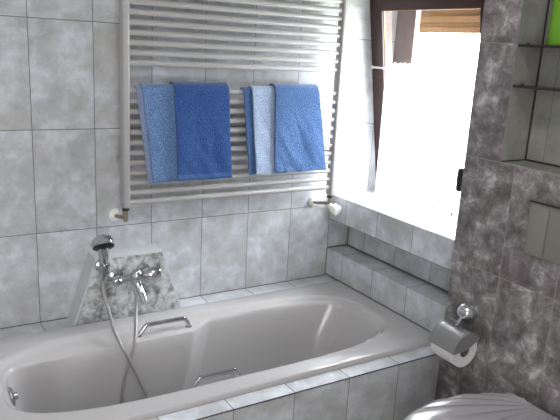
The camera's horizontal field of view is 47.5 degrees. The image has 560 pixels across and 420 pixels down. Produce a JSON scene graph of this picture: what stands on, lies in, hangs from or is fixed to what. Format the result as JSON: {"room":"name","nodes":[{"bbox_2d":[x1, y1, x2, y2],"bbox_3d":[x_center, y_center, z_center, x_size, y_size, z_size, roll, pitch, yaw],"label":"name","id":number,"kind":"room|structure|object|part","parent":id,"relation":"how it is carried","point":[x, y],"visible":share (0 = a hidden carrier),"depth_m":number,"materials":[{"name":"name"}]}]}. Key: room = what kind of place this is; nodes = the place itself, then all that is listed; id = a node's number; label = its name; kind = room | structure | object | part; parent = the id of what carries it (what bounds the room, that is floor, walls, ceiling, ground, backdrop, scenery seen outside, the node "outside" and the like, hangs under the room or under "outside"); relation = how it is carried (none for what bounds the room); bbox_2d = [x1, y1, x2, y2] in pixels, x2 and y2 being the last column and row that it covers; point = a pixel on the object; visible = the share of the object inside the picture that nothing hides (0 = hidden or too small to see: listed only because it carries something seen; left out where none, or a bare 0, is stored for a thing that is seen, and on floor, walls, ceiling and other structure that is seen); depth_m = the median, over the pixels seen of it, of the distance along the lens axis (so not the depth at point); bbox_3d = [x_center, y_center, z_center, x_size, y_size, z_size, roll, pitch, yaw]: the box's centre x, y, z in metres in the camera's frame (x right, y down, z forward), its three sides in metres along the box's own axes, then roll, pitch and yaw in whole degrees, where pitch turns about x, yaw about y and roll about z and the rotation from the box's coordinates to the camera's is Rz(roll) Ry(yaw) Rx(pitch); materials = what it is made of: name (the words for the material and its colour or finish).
{"room":"bathroom","nodes":[
{"label":"bathroom","id":0,"kind":"room"},
{"bbox_2d":[0,0,397,327],"bbox_3d":[-0.688,-0.401,2.119,2.790,2.480,0.100,-6,17,-31],"label":"wall","id":1,"kind":"structure","parent":0,"point":[60,171],"depth_m":2.21,"materials":[{"name":"tile"}]},
{"bbox_2d":[0,274,324,328],"bbox_3d":[-0.806,0.385,2.209,2.347,0.002,0.004,-6,17,-31],"label":"trim","id":2,"kind":"structure","parent":1,"relation":"attached to","point":[324,274],"depth_m":2.52,"materials":[{"name":"grey tile"}]},
{"bbox_2d":[0,275,333,338],"bbox_3d":[-0.636,0.688,1.975,2.347,0.450,0.710,-6,17,-31],"label":"wall ledge","id":3,"kind":"object","parent":1,"relation":"attached to","point":[62,323],"visible":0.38,"depth_m":2.49,"materials":[{"name":"tile"}]},
{"bbox_2d":[67,243,180,325],"bbox_3d":[-0.552,0.259,2.279,0.395,0.238,0.091,-6,17,-31],"label":"mounting block","id":4,"kind":"object","parent":3,"relation":"on","point":[88,306],"visible":0.79,"depth_m":2.23,"materials":[{"name":"stone"}]},
{"bbox_2d":[95,261,109,274],"bbox_3d":[-0.593,0.195,2.142,0.042,0.046,0.062,-6,17,-31],"label":"cradle","id":5,"kind":"object","parent":4,"relation":"attached to","point":[102,269],"visible":0.88,"depth_m":2.12,"materials":[{"name":"silver metal"}]},
{"bbox_2d":[91,234,115,280],"bbox_3d":[-0.585,0.160,2.109,0.080,0.168,0.073,-6,17,-31],"label":"handset","id":6,"kind":"object","parent":5,"relation":"in","point":[102,243],"visible":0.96,"depth_m":2.08,"materials":[{"name":"silver metal"}]},
{"bbox_3d":[-0.589,0.177,2.121,0.038,0.128,0.044,-6,17,-31],"label":"shower handle","id":7,"kind":"part","parent":6,"relation":"part of","materials":[{"name":"silver metal"}]},
{"bbox_2d":[108,263,160,301],"bbox_3d":[-0.495,0.254,2.193,0.168,0.113,0.108,-6,17,-31],"label":"mixer","id":8,"kind":"object","parent":4,"relation":"attached to","point":[143,271],"visible":1,"depth_m":2.18,"materials":[{"name":"silver metal"}]},
{"bbox_3d":[-0.546,0.241,2.148,0.036,0.032,0.032,-6,17,-31],"label":"diverter knob","id":9,"kind":"part","parent":8,"relation":"part of","materials":[{"name":"silver metal"}]},
{"bbox_2d":[101,281,148,403],"bbox_3d":[-0.513,0.513,2.159,0.120,0.524,0.212,-6,17,-31],"label":"shower hose","id":10,"kind":"object","parent":8,"relation":"attached to","point":[129,358],"visible":0.89,"depth_m":2.10,"materials":[{"name":"metal"}]},
{"bbox_3d":[-0.478,0.274,2.184,0.068,0.080,0.030,13,17,35],"label":"spout","id":11,"kind":"part","parent":8,"relation":"part of","materials":[{"name":"silver metal"}]},
{"bbox_3d":[-0.443,0.220,2.206,0.060,0.045,0.046,-6,17,-31],"label":"mixer knob","id":12,"kind":"part","parent":8,"relation":"part of","materials":[{"name":"silver metal"}]},
{"bbox_2d":[0,280,430,419],"bbox_3d":[-0.228,0.610,2.151,1.454,0.412,0.613,-6,17,-31],"label":"bathtub","id":13,"kind":"object","parent":3,"relation":"in","point":[192,356],"visible":0.92,"depth_m":2.17,"materials":[{"name":"ceramic"}]},
{"bbox_3d":[-0.400,0.401,2.196,0.205,0.048,0.024,-6,17,-31],"label":"grab handle","id":14,"kind":"part","parent":13,"relation":"part of","materials":[{"name":"silver metal"}]},
{"bbox_3d":[-0.193,0.516,1.919,0.187,0.062,0.024,-6,17,-31],"label":"grab handle","id":15,"kind":"part","parent":13,"relation":"part of","materials":[{"name":"silver metal"}]},
{"bbox_2d":[116,0,349,208],"bbox_3d":[-0.143,-0.635,2.271,0.883,1.245,0.099,-6,17,-31],"label":"towel radiator","id":16,"kind":"object","parent":1,"relation":"attached to","point":[125,11],"visible":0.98,"depth_m":2.26,"materials":[{"name":"metal"}]},
{"bbox_2d":[109,207,128,221],"bbox_3d":[-0.556,0.012,2.204,0.048,0.081,0.092,-6,17,-31],"label":"radiator valve","id":17,"kind":"object","parent":16,"relation":"attached to","point":[115,214],"visible":0.99,"depth_m":2.23,"materials":[{"name":"silver metal"}]},
{"bbox_3d":[-0.495,-0.601,2.024,0.024,1.225,0.040,-6,17,-31],"label":"radiator post","id":18,"kind":"part","parent":16,"relation":"part of","materials":[{"name":"metal"}]},
{"bbox_2d":[134,81,231,183],"bbox_3d":[-0.333,-0.271,2.209,0.342,0.341,0.086,-6,17,-31],"label":"hand towel","id":19,"kind":"object","parent":16,"relation":"hanging from","point":[185,126],"visible":1,"depth_m":2.18,"materials":[{"name":"blue fabric"}]},
{"bbox_2d":[240,83,325,174],"bbox_3d":[0.015,-0.309,2.419,0.366,0.335,0.083,-6,17,-31],"label":"hand towel","id":20,"kind":"object","parent":16,"relation":"hanging from","point":[283,122],"visible":1,"depth_m":2.38,"materials":[{"name":"blue fabric"}]},
{"bbox_2d":[308,195,340,215],"bbox_3d":[0.189,-0.033,2.638,0.145,0.092,0.046,15,18,38],"label":"radiator valve","id":21,"kind":"object","parent":16,"relation":"attached to","point":[335,209],"visible":1,"depth_m":2.62,"materials":[{"name":"silver metal"}]},
{"bbox_3d":[0.239,-0.664,2.466,0.024,1.245,0.040,-6,17,-31],"label":"radiator post","id":22,"kind":"part","parent":16,"relation":"part of","materials":[{"name":"metal"}]},
{"bbox_2d":[335,2,349,192],"bbox_3d":[0.268,-0.874,2.519,0.029,1.663,0.003,-6,17,-31],"label":"trim","id":23,"kind":"structure","parent":1,"relation":"attached to","point":[349,2],"depth_m":2.63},
{"bbox_2d":[147,345,439,419],"bbox_3d":[-0.437,0.783,1.661,2.350,0.442,0.057,-6,17,-31],"label":"wall","id":24,"kind":"structure","parent":0,"point":[392,393],"depth_m":1.98,"materials":[{"name":"tile"}]},
{"bbox_2d":[196,354,436,419],"bbox_3d":[-0.436,0.580,1.567,2.290,0.003,0.002,-6,17,-31],"label":"trim","id":25,"kind":"structure","parent":24,"relation":"attached to","point":[434,354],"depth_m":1.88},
{"bbox_2d":[324,190,456,332],"bbox_3d":[0.582,-0.401,2.388,0.344,2.480,0.767,-6,17,-31],"label":"wall","id":26,"kind":"structure","parent":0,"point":[422,234],"depth_m":2.46,"materials":[{"name":"tile"}]},
{"bbox_2d":[370,0,484,212],"bbox_3d":[0.581,-0.492,2.426,0.211,1.003,0.660,-6,17,-31],"label":"window","id":27,"kind":"structure","parent":26,"relation":"attached to","point":[409,11],"depth_m":2.60,"materials":[{"name":"brown wood"}]},
{"bbox_2d":[371,65,385,68],"bbox_3d":[0.554,-0.524,2.413,0.032,0.016,0.632,-6,17,-31],"label":"curtain rod","id":28,"kind":"object","parent":27,"relation":"attached to","point":[372,66],"visible":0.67,"depth_m":2.63,"materials":[{"name":"white plastic"}]},
{"bbox_2d":[375,62,475,221],"bbox_3d":[0.541,-0.270,2.428,0.019,0.554,0.490,-6,17,-31],"label":"lace curtain","id":29,"kind":"object","parent":28,"relation":"hanging from","point":[432,158],"visible":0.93,"depth_m":2.41,"materials":[{"name":"white fabric"}]},
{"bbox_3d":[0.660,-0.500,2.474,0.025,1.003,0.660,-6,17,-31],"label":"frame","id":30,"kind":"part","parent":27,"relation":"part of","materials":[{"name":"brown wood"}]},
{"bbox_3d":[0.671,-0.110,2.287,0.096,0.084,0.026,-6,17,-31],"label":"handle","id":31,"kind":"part","parent":27,"relation":"part of","materials":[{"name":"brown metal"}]},
{"bbox_2d":[435,0,559,419],"bbox_3d":[1.327,-0.062,1.222,0.480,2.480,2.083,-6,17,-31],"label":"wall","id":32,"kind":"structure","parent":0,"point":[514,294],"depth_m":1.87,"materials":[{"name":"tile"}]},
{"bbox_2d":[428,301,479,354],"bbox_3d":[0.556,0.361,1.993,0.130,0.125,0.110,-6,17,-31],"label":"paper holder","id":33,"kind":"object","parent":32,"relation":"attached to","point":[453,338],"visible":1,"depth_m":1.98,"materials":[{"name":"silver metal"}]},
{"bbox_2d":[431,342,476,366],"bbox_3d":[0.548,0.426,2.008,0.106,0.106,0.092,-6,17,-31],"label":"toilet paper roll","id":34,"kind":"object","parent":33,"relation":"hanging from","point":[462,359],"visible":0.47,"depth_m":1.98,"materials":[{"name":"paper"}]},
{"bbox_3d":[0.569,0.376,2.006,0.052,0.080,0.098,-6,17,-31],"label":"holder arm","id":35,"kind":"part","parent":33,"relation":"part of","materials":[{"name":"silver metal"}]},
{"bbox_2d":[404,392,558,419],"bbox_3d":[0.536,0.742,1.717,0.500,0.356,0.380,-6,17,-31],"label":"toilet","id":36,"kind":"object","parent":32,"relation":"attached to","point":[480,406],"visible":1,"depth_m":1.76,"materials":[{"name":"plastic"}]},
{"bbox_2d":[501,0,559,167],"bbox_3d":[0.930,-0.312,1.486,0.107,0.550,0.847,-6,17,-31],"label":"trim","id":37,"kind":"structure","parent":32,"relation":"attached to","point":[547,11],"depth_m":1.87,"materials":[{"name":"black metal"}]},
{"bbox_2d":[501,160,559,175],"bbox_3d":[0.915,-0.044,1.555,0.107,0.003,0.847,-6,17,-31],"label":"ledge","id":38,"kind":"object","parent":32,"relation":"attached to","point":[524,164],"depth_m":1.82,"materials":[{"name":"tile"}]},
{"bbox_2d":[513,82,559,91],"bbox_3d":[0.926,-0.262,1.499,0.107,0.014,0.843,-6,17,-31],"label":"glass shelf","id":39,"kind":"object","parent":32,"relation":"attached to","point":[537,87],"visible":1,"depth_m":1.77,"materials":[{"name":"grey glass"}]},
{"bbox_2d":[518,42,559,48],"bbox_3d":[0.932,-0.370,1.472,0.107,0.014,0.843,-6,17,-31],"label":"glass shelf","id":40,"kind":"object","parent":32,"relation":"attached to","point":[527,44],"visible":1,"depth_m":1.75,"materials":[{"name":"grey glass"}]},
{"bbox_2d":[546,0,559,44],"bbox_3d":[0.766,-0.541,1.709,0.070,0.196,0.070,-6,17,-31],"label":"plastic bottle","id":41,"kind":"object","parent":40,"relation":"on","point":[553,37],"visible":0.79,"depth_m":1.70,"materials":[{"name":"green plastic"}]},
{"bbox_2d":[523,200,559,265],"bbox_3d":[0.780,0.085,1.682,0.010,0.155,0.309,-6,17,-31],"label":"flush plate","id":42,"kind":"object","parent":32,"relation":"attached to","point":[542,240],"visible":1,"depth_m":1.76,"materials":[{"name":"plastic"}]},
{"label":"outside","id":43,"kind":"structure","parent":0,"visible":0},
{"bbox_2d":[419,9,479,33],"bbox_3d":[1.072,-0.741,2.455,0.200,0.124,3.400,-6,17,-31],"label":"roof eaves","id":44,"kind":"object","parent":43,"point":[451,20],"visible":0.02,"depth_m":2.91,"materials":[{"name":"brown wood"}]}
]}

